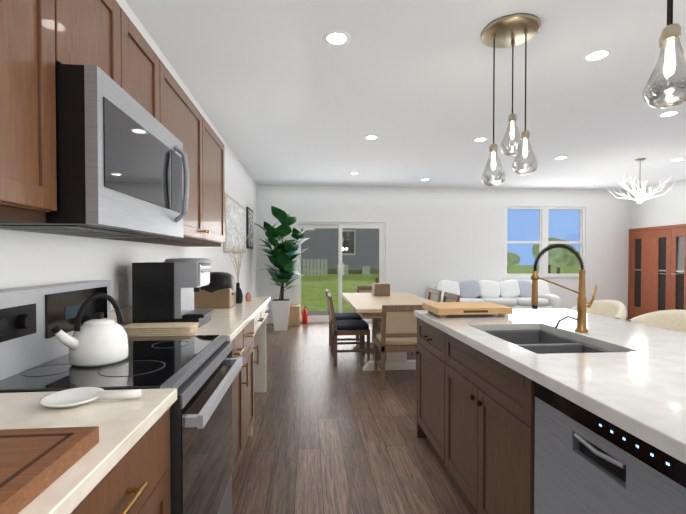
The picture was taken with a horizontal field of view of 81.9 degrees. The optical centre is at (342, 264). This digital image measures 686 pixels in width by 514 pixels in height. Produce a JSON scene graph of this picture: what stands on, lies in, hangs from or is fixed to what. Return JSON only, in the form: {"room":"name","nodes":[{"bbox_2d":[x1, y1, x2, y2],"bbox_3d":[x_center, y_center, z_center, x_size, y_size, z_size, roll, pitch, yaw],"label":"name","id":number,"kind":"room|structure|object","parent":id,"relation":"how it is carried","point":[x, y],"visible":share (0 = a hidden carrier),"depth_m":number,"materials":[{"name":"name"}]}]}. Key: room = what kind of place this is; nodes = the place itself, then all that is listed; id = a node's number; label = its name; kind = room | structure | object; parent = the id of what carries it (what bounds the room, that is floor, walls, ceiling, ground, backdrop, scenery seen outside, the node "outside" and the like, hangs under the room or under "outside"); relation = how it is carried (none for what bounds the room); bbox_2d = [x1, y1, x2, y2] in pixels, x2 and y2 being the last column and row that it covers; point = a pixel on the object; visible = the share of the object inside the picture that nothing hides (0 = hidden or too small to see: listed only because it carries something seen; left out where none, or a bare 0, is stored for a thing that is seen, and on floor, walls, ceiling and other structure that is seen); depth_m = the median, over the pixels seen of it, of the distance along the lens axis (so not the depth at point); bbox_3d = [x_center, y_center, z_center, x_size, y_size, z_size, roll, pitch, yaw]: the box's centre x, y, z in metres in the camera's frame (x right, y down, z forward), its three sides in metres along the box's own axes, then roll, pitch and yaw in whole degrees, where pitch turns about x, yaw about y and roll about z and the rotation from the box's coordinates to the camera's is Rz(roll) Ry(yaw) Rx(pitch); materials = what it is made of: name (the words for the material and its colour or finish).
{"room":"kitchen","nodes":[
{"label":"kitchen","id":0,"kind":"room"},
{"bbox_2d":[0,0,256,310],"bbox_3d":[-1.310,-0.118,2.553,0.120,2.740,10.810,0,1,-5],"label":"wall","id":1,"kind":"structure","parent":0,"point":[31,259],"depth_m":2.12,"materials":[{"name":"white paint"}]},
{"bbox_2d":[0,0,63,219],"bbox_3d":[-0.922,-0.545,0.655,0.328,0.815,0.857,0,1,-5],"label":"upper cabinet","id":2,"kind":"object","parent":1,"relation":"attached to","point":[39,39],"depth_m":1.00,"materials":[{"name":"brown wood"}]},
{"bbox_2d":[64,0,163,125],"bbox_3d":[-0.991,-0.768,1.463,0.328,0.396,0.767,0,1,-5],"label":"upper cabinet","id":3,"kind":"object","parent":1,"relation":"attached to","point":[100,33],"depth_m":1.43,"materials":[{"name":"brown wood"}]},
{"bbox_2d":[0,64,188,237],"bbox_3d":[-0.909,-0.341,1.477,0.493,0.451,0.759,0,1,-5],"label":"over-the-range microwave","id":4,"kind":"object","parent":3,"relation":"attached to","point":[121,160],"visible":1,"depth_m":1.20,"materials":[{"name":"silver metal"}]},
{"bbox_2d":[116,277,123,299],"bbox_3d":[-1.211,0.128,2.148,0.007,0.116,0.072,0,1,-5],"label":"outlet","id":5,"kind":"object","parent":1,"relation":"attached to","point":[119,288],"depth_m":2.14,"materials":[{"name":"white plastic"}]},
{"bbox_2d":[120,65,207,239],"bbox_3d":[-1.058,-0.571,2.251,0.328,0.815,0.805,0,1,-5],"label":"upper cabinet","id":6,"kind":"object","parent":1,"relation":"attached to","point":[182,118],"depth_m":2.38,"materials":[{"name":"brown wood"}]},
{"bbox_2d":[156,124,224,243],"bbox_3d":[-1.113,-0.581,2.899,0.328,0.815,0.740,0,1,-5],"label":"upper cabinet","id":7,"kind":"object","parent":1,"relation":"attached to","point":[216,178],"depth_m":2.97,"materials":[{"name":"brown wood"}]},
{"bbox_2d":[223,193,245,252],"bbox_3d":[-1.479,-0.525,5.458,0.034,0.700,1.500,0,1,-5],"label":"picture frame","id":8,"kind":"object","parent":1,"relation":"attached to","point":[234,222],"visible":0.92,"depth_m":5.27,"materials":[{"name":"beige wood"}]},
{"bbox_2d":[246,207,252,248],"bbox_3d":[-1.592,-0.616,6.772,0.034,0.680,0.600,0,1,-5],"label":"picture frame","id":9,"kind":"object","parent":1,"relation":"attached to","point":[249,225],"visible":1,"depth_m":6.60,"materials":[{"name":"grey"}]},
{"bbox_2d":[125,0,685,190],"bbox_3d":[2.685,-1.524,2.872,8.140,0.060,10.810,0,1,-5],"label":"ceiling","id":10,"kind":"structure","parent":0,"point":[283,92],"depth_m":3.37,"materials":[{"name":"white paint"}]},
{"bbox_2d":[323,30,349,45],"bbox_3d":[-0.041,-1.485,2.594,0.180,0.006,0.180,0,1,-5],"label":"recessed light","id":11,"kind":"object","parent":10,"relation":"in","point":[336,37],"visible":1,"depth_m":2.58,"materials":[{"name":"white plastic"}]},
{"bbox_2d":[364,135,378,139],"bbox_3d":[0.340,-1.519,4.714,0.180,0.006,0.180,0,1,-5],"label":"recessed light","id":12,"kind":"object","parent":10,"relation":"in","point":[370,137],"visible":0.96,"depth_m":4.71,"materials":[{"name":"white plastic"}]},
{"bbox_2d":[472,137,487,141],"bbox_3d":[1.667,-1.520,4.807,0.180,0.006,0.180,0,1,-5],"label":"recessed light","id":13,"kind":"object","parent":10,"relation":"in","point":[480,139],"visible":1,"depth_m":4.80,"materials":[{"name":"white"}]},
{"bbox_2d":[481,13,540,186],"bbox_3d":[1.058,-0.992,2.515,0.356,0.989,0.350,0,1,-5],"label":"cluster","id":14,"kind":"object","parent":10,"relation":"hanging from","point":[511,30],"visible":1,"depth_m":2.48,"materials":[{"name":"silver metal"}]},
{"bbox_2d":[554,156,567,159],"bbox_3d":[3.128,-1.534,5.675,0.180,0.006,0.180,0,1,-5],"label":"recessed light","id":15,"kind":"object","parent":10,"relation":"in","point":[560,157],"visible":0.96,"depth_m":5.66,"materials":[{"name":"white"}]},
{"bbox_2d":[582,48,611,61],"bbox_3d":[1.807,-1.489,2.812,0.180,0.006,0.180,0,1,-5],"label":"recessed light","id":16,"kind":"object","parent":10,"relation":"in","point":[598,54],"visible":1,"depth_m":2.81,"materials":[{"name":"white plastic"}]},
{"bbox_2d":[606,158,674,202],"bbox_3d":[4.317,-1.216,5.720,0.690,0.644,0.618,0,1,-5],"label":"chandelier","id":17,"kind":"object","parent":10,"relation":"hanging from","point":[639,198],"visible":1,"depth_m":5.72,"materials":[{"name":"white metal"}]},
{"bbox_2d":[642,0,685,108],"bbox_3d":[1.160,-1.001,1.345,0.350,0.934,0.381,0,1,-5],"label":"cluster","id":18,"kind":"object","parent":10,"relation":"hanging from","point":[669,62],"visible":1,"depth_m":1.32,"materials":[{"name":"glass"}]},
{"bbox_2d":[658,110,680,116],"bbox_3d":[3.256,-1.507,3.949,0.180,0.006,0.180,0,1,-5],"label":"recessed light","id":19,"kind":"object","parent":10,"relation":"in","point":[668,113],"visible":0.96,"depth_m":3.94,"materials":[{"name":"white"}]},
{"bbox_2d":[670,158,685,160],"bbox_3d":[4.896,-1.536,5.785,0.180,0.006,0.180,0,1,-5],"label":"recessed light","id":20,"kind":"object","parent":10,"relation":"in","point":[678,159],"visible":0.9,"depth_m":5.77,"materials":[{"name":"white"}]},
{"bbox_2d":[232,319,628,513],"bbox_3d":[2.685,1.276,2.916,8.140,0.060,10.810,0,1,-5],"label":"floor","id":21,"kind":"structure","parent":0,"point":[327,437],"depth_m":2.76,"materials":[{"name":"brown wood"}]},
{"bbox_2d":[70,408,170,513],"bbox_3d":[-0.777,0.838,0.749,0.629,0.884,0.736,0,1,-5],"label":"base cabinet","id":22,"kind":"object","parent":21,"relation":"on","point":[136,479],"depth_m":0.93,"materials":[{"name":"brown wood"}]},
{"bbox_2d":[0,297,269,513],"bbox_3d":[-0.809,0.320,1.228,0.648,0.134,5.230,0,1,-5],"label":"countertop","id":23,"kind":"structure","parent":22,"relation":"on","point":[125,425],"depth_m":0.93,"materials":[{"name":"stone"}]},
{"bbox_2d":[0,426,98,513],"bbox_3d":[-0.704,0.347,0.489,0.475,0.034,0.580,0,1,-5],"label":"cutting board","id":24,"kind":"object","parent":23,"relation":"on","point":[35,463],"visible":1,"depth_m":0.68,"materials":[{"name":"brown wood"}]},
{"bbox_2d":[39,387,141,407],"bbox_3d":[-0.649,0.341,1.026,0.236,0.026,0.140,0,1,-5],"label":"spoon rest","id":25,"kind":"object","parent":23,"relation":"on","point":[72,397],"visible":1,"depth_m":1.03,"materials":[{"name":"white ceramic"}]},
{"bbox_2d":[123,322,198,334],"bbox_3d":[-0.929,0.321,1.990,0.373,0.038,0.150,0,1,-5],"label":"cutting board","id":26,"kind":"object","parent":23,"relation":"on","point":[171,328],"visible":0.85,"depth_m":1.93,"materials":[{"name":"beige wood"}]},
{"bbox_2d":[132,258,212,327],"bbox_3d":[-0.932,0.149,2.228,0.378,0.373,0.270,0,1,-5],"label":"coffee maker","id":27,"kind":"object","parent":23,"relation":"on","point":[164,291],"visible":0.96,"depth_m":2.09,"materials":[{"name":"black plastic"}]},
{"bbox_2d":[194,272,235,308],"bbox_3d":[-0.985,0.188,3.057,0.284,0.269,0.280,0,1,-5],"label":"bread box","id":28,"kind":"object","parent":23,"relation":"on","point":[219,291],"visible":0.83,"depth_m":2.93,"materials":[{"name":"brown wood"}]},
{"bbox_2d":[228,232,249,303],"bbox_3d":[-0.871,0.015,3.294,0.163,0.607,0.220,0,1,-5],"label":"vase","id":29,"kind":"object","parent":23,"relation":"on","point":[239,296],"visible":0.96,"depth_m":3.26,"materials":[{"name":"black ceramic"}]},
{"bbox_2d":[245,292,250,300],"bbox_3d":[-0.823,0.276,3.439,0.052,0.080,0.051,0,1,-5],"label":"ornament","id":30,"kind":"object","parent":23,"relation":"on","point":[248,296],"visible":0.54,"depth_m":3.40,"materials":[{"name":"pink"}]},
{"bbox_2d":[0,280,242,513],"bbox_3d":[-0.800,0.673,1.502,0.711,1.190,0.765,0,1,-5],"label":"range","id":31,"kind":"object","parent":21,"relation":"on","point":[199,372],"visible":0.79,"depth_m":1.35,"materials":[{"name":"silver metal"}]},
{"bbox_2d":[50,293,128,366],"bbox_3d":[-0.864,0.220,1.383,0.182,0.242,0.230,0,1,-5],"label":"kettle","id":32,"kind":"object","parent":31,"relation":"on","point":[99,340],"visible":1,"depth_m":1.34,"materials":[{"name":"white ceramic"}]},
{"bbox_2d":[232,326,245,484],"bbox_3d":[-0.897,0.816,2.152,0.629,0.884,0.533,0,1,-5],"label":"base cabinet","id":33,"kind":"object","parent":21,"relation":"on","point":[239,342],"depth_m":2.28,"materials":[{"name":"brown wood"}]},
{"bbox_2d":[246,314,257,443],"bbox_3d":[-0.935,0.809,2.594,0.629,0.884,0.600,0,1,-5],"label":"base cabinet","id":34,"kind":"object","parent":21,"relation":"on","point":[252,327],"depth_m":2.74,"materials":[{"name":"brown wood"}]},
{"bbox_2d":[258,305,265,330],"bbox_3d":[-0.978,0.434,3.090,0.628,0.150,0.523,0,1,-5],"label":"base cabinet","id":35,"kind":"object","parent":21,"relation":"on","point":[262,314],"depth_m":3.46,"materials":[{"name":"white wood"}]},
{"bbox_2d":[266,303,269,316],"bbox_3d":[-1.017,0.426,3.553,0.628,0.150,0.536,0,1,-5],"label":"base cabinet","id":36,"kind":"object","parent":21,"relation":"on","point":[267,311],"depth_m":3.77,"materials":[{"name":"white wood"}]},
{"bbox_2d":[254,206,308,330],"bbox_3d":[-1.076,0.086,7.112,1.022,2.186,0.996,0,1,-5],"label":"fiddle-leaf fig plant","id":37,"kind":"object","parent":21,"relation":"on","point":[282,256],"visible":1,"depth_m":7.01,"materials":[{"name":"green plant"}]},
{"bbox_2d":[288,305,299,325],"bbox_3d":[-0.968,0.984,7.729,0.240,0.370,0.270,0,1,-5],"label":"cardboard box","id":38,"kind":"object","parent":21,"relation":"on","point":[294,315],"visible":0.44,"depth_m":7.60,"materials":[{"name":"brown"}]},
{"bbox_2d":[302,306,307,323],"bbox_3d":[-0.747,0.995,7.813,0.117,0.344,0.104,0,1,-5],"label":"fire extinguisher","id":39,"kind":"object","parent":21,"relation":"on","point":[304,316],"visible":1,"depth_m":7.77,"materials":[{"name":"red paint"}]},
{"bbox_2d":[325,289,361,352],"bbox_3d":[0.002,0.782,5.665,0.498,0.840,0.502,0,1,-5],"label":"dining chair","id":40,"kind":"object","parent":21,"relation":"on","point":[347,316],"visible":0.6,"depth_m":5.46,"materials":[{"name":"brown wood"}]},
{"bbox_2d":[327,293,369,365],"bbox_3d":[0.060,0.793,4.988,0.498,0.840,0.502,0,1,-5],"label":"dining chair","id":41,"kind":"object","parent":21,"relation":"on","point":[350,327],"visible":0.98,"depth_m":4.76,"materials":[{"name":"brown wood"}]},
{"bbox_2d":[356,286,371,337],"bbox_3d":[0.489,0.772,6.298,0.502,0.840,0.498,0,1,-5],"label":"dining chair","id":42,"kind":"object","parent":21,"relation":"on","point":[363,289],"visible":0.12,"depth_m":6.50,"materials":[{"name":"brown wood"}]},
{"bbox_2d":[341,292,433,370],"bbox_3d":[0.580,0.830,5.178,1.050,0.760,1.950,0,1,-5],"label":"dining table","id":43,"kind":"object","parent":21,"relation":"on","point":[365,305],"visible":0.48,"depth_m":4.67,"materials":[{"name":"brown wood"}]},
{"bbox_2d":[372,283,389,295],"bbox_3d":[0.543,0.354,5.655,0.220,0.174,0.220,0,1,-5],"label":"caddy","id":44,"kind":"object","parent":43,"relation":"on","point":[380,289],"visible":1,"depth_m":5.55,"materials":[{"name":"brown wood"}]},
{"bbox_2d":[374,305,425,389],"bbox_3d":[0.608,0.807,4.082,0.502,0.840,0.498,0,1,-5],"label":"dining chair","id":45,"kind":"object","parent":21,"relation":"on","point":[398,333],"visible":0.69,"depth_m":3.86,"materials":[{"name":"brown wood"}]},
{"bbox_2d":[427,288,441,301],"bbox_3d":[1.116,0.781,5.761,0.498,0.840,0.502,0,1,-5],"label":"dining chair","id":46,"kind":"object","parent":21,"relation":"on","point":[434,295],"visible":0.12,"depth_m":5.76,"materials":[{"name":"beige fabric"}]},
{"bbox_2d":[411,292,459,354],"bbox_3d":[1.174,0.791,5.083,0.498,0.840,0.502,0,1,-5],"label":"dining chair","id":47,"kind":"object","parent":21,"relation":"on","point":[449,297],"visible":0.19,"depth_m":5.12,"materials":[{"name":"brown wood"}]},
{"bbox_2d":[416,318,567,493],"bbox_3d":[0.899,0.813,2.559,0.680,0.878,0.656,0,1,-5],"label":"base cabinet","id":48,"kind":"object","parent":21,"relation":"on","point":[475,417],"depth_m":1.86,"materials":[{"name":"brown wood"}]},
{"bbox_2d":[414,308,685,463],"bbox_3d":[1.214,0.371,1.321,1.140,0.040,3.170,0,1,-5],"label":"countertop","id":49,"kind":"structure","parent":48,"relation":"on","point":[633,381],"depth_m":1.40,"materials":[{"name":"white stone"}]},
{"bbox_2d":[422,302,512,316],"bbox_3d":[0.818,0.299,2.648,0.485,0.061,0.346,0,1,-5],"label":"cutting board","id":50,"kind":"object","parent":49,"relation":"on","point":[443,309],"visible":1,"depth_m":2.50,"materials":[{"name":"brown wood"}]},
{"bbox_2d":[484,330,608,353],"bbox_3d":[0.948,0.494,1.912,0.456,0.222,0.706,0,1,-5],"label":"sink basin","id":51,"kind":"object","parent":49,"relation":"in","point":[539,342],"visible":0.1,"depth_m":2.08,"materials":[{"name":"silver metal"}]},
{"bbox_2d":[531,244,596,332],"bbox_3d":[1.110,0.116,2.000,0.336,0.447,0.070,0,1,-5],"label":"brass faucet","id":52,"kind":"object","parent":49,"relation":"on","point":[583,304],"visible":1,"depth_m":1.99,"materials":[{"name":"brown metal"}]},
{"bbox_2d":[427,279,560,308],"bbox_3d":[2.880,0.728,7.682,2.300,0.884,0.950,0,1,-5],"label":"sofa","id":53,"kind":"object","parent":21,"relation":"on","point":[514,294],"visible":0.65,"depth_m":7.54,"materials":[{"name":"white fabric"}]},
{"bbox_2d":[571,300,626,319],"bbox_3d":[1.931,0.763,3.140,0.485,0.961,0.554,0,1,-5],"label":"stool","id":54,"kind":"object","parent":21,"relation":"on","point":[615,309],"visible":0.06,"depth_m":3.15,"materials":[{"name":"beige fabric"}]},
{"bbox_2d":[534,382,685,513],"bbox_3d":[0.997,0.836,1.109,0.631,0.878,0.600,0,1,-5],"label":"dishwasher","id":55,"kind":"object","parent":21,"relation":"on","point":[586,461],"visible":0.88,"depth_m":1.09,"materials":[{"name":"grey metal"}]},
{"bbox_2d":[628,224,685,318],"bbox_3d":[6.204,0.213,7.473,0.104,1.920,2.005,0,1,-5],"label":"cabinet","id":56,"kind":"object","parent":21,"relation":"on","point":[657,268],"depth_m":7.79,"materials":[{"name":"red wood"},{"name":"dark glass"}]},
{"bbox_2d":[629,310,685,331],"bbox_3d":[1.983,0.773,2.522,0.485,0.961,0.554,0,1,-5],"label":"stool","id":57,"kind":"object","parent":21,"relation":"on","point":[672,319],"depth_m":2.62,"materials":[{"name":"beige fabric"}]},
{"bbox_2d":[257,185,631,318],"bbox_3d":[2.232,-0.209,8.209,7.900,2.740,0.140,0,1,-5],"label":"wall","id":58,"kind":"structure","parent":0,"point":[455,234],"depth_m":8.12,"materials":[{"name":"white paint"}]},
{"bbox_2d":[266,319,273,323],"bbox_3d":[-1.314,1.117,7.849,0.708,0.099,0.013,0,1,-5],"label":"baseboard","id":59,"kind":"structure","parent":58,"relation":"attached to","point":[269,321],"depth_m":7.83,"materials":[{"name":"white"}]},
{"bbox_2d":[295,222,384,322],"bbox_3d":[-0.053,0.155,8.000,1.830,2.020,0.100,0,1,-5],"label":"door","id":60,"kind":"structure","parent":58,"relation":"in","point":[339,226],"depth_m":7.99,"materials":[{"name":"white"}]},
{"bbox_2d":[503,206,587,277],"bbox_3d":[4.252,-0.476,8.342,1.850,1.490,0.130,0,1,-5],"label":"living room window","id":61,"kind":"structure","parent":58,"relation":"in","point":[543,242],"depth_m":8.34,"materials":[{"name":"white"}]},
{"bbox_2d":[631,179,685,228],"bbox_3d":[6.681,-0.129,3.235,0.120,2.740,10.810,0,1,-5],"label":"wall","id":62,"kind":"structure","parent":0,"point":[667,208],"depth_m":7.72,"materials":[{"name":"white paint"}]},
{"label":"outside","id":63,"kind":"structure","parent":0,"visible":0},
{"bbox_2d":[301,265,578,310],"bbox_3d":[6.291,0.725,44.731,100.000,0.050,71.910,0,1,-5],"label":"lawn","id":64,"kind":"structure","parent":63,"point":[311,280],"depth_m":21.43,"materials":[{"name":"green plant"}]},
{"bbox_2d":[301,311,355,314],"bbox_3d":[-0.149,1.237,9.133,3.030,0.060,2.059,0,1,-5],"label":"patio slab","id":65,"kind":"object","parent":64,"relation":"on","point":[318,313],"depth_m":9.89,"materials":[{"name":"grey concrete"}]},
{"bbox_2d":[303,259,369,274],"bbox_3d":[-0.518,0.186,33.958,5.800,1.370,1.800,0,1,-5],"label":"fence","id":66,"kind":"object","parent":64,"relation":"on","point":[366,271],"depth_m":32.94,"materials":[{"name":"white wood"}]},
{"bbox_2d":[301,228,378,273],"bbox_3d":[-6.381,-5.765,40.238,30.800,13.070,10.500,0,1,-5],"label":"house","id":67,"kind":"structure","parent":64,"relation":"on","point":[332,257],"depth_m":36.04,"materials":[{"name":"grey"}]},
{"bbox_2d":[507,237,578,273],"bbox_3d":[30.158,-1.030,40.084,36.508,3.606,9.157,0,1,-5],"label":"trees","id":68,"kind":"object","parent":64,"relation":"on","point":[567,259],"depth_m":35.48,"materials":[{"name":"green plant"}]}
]}

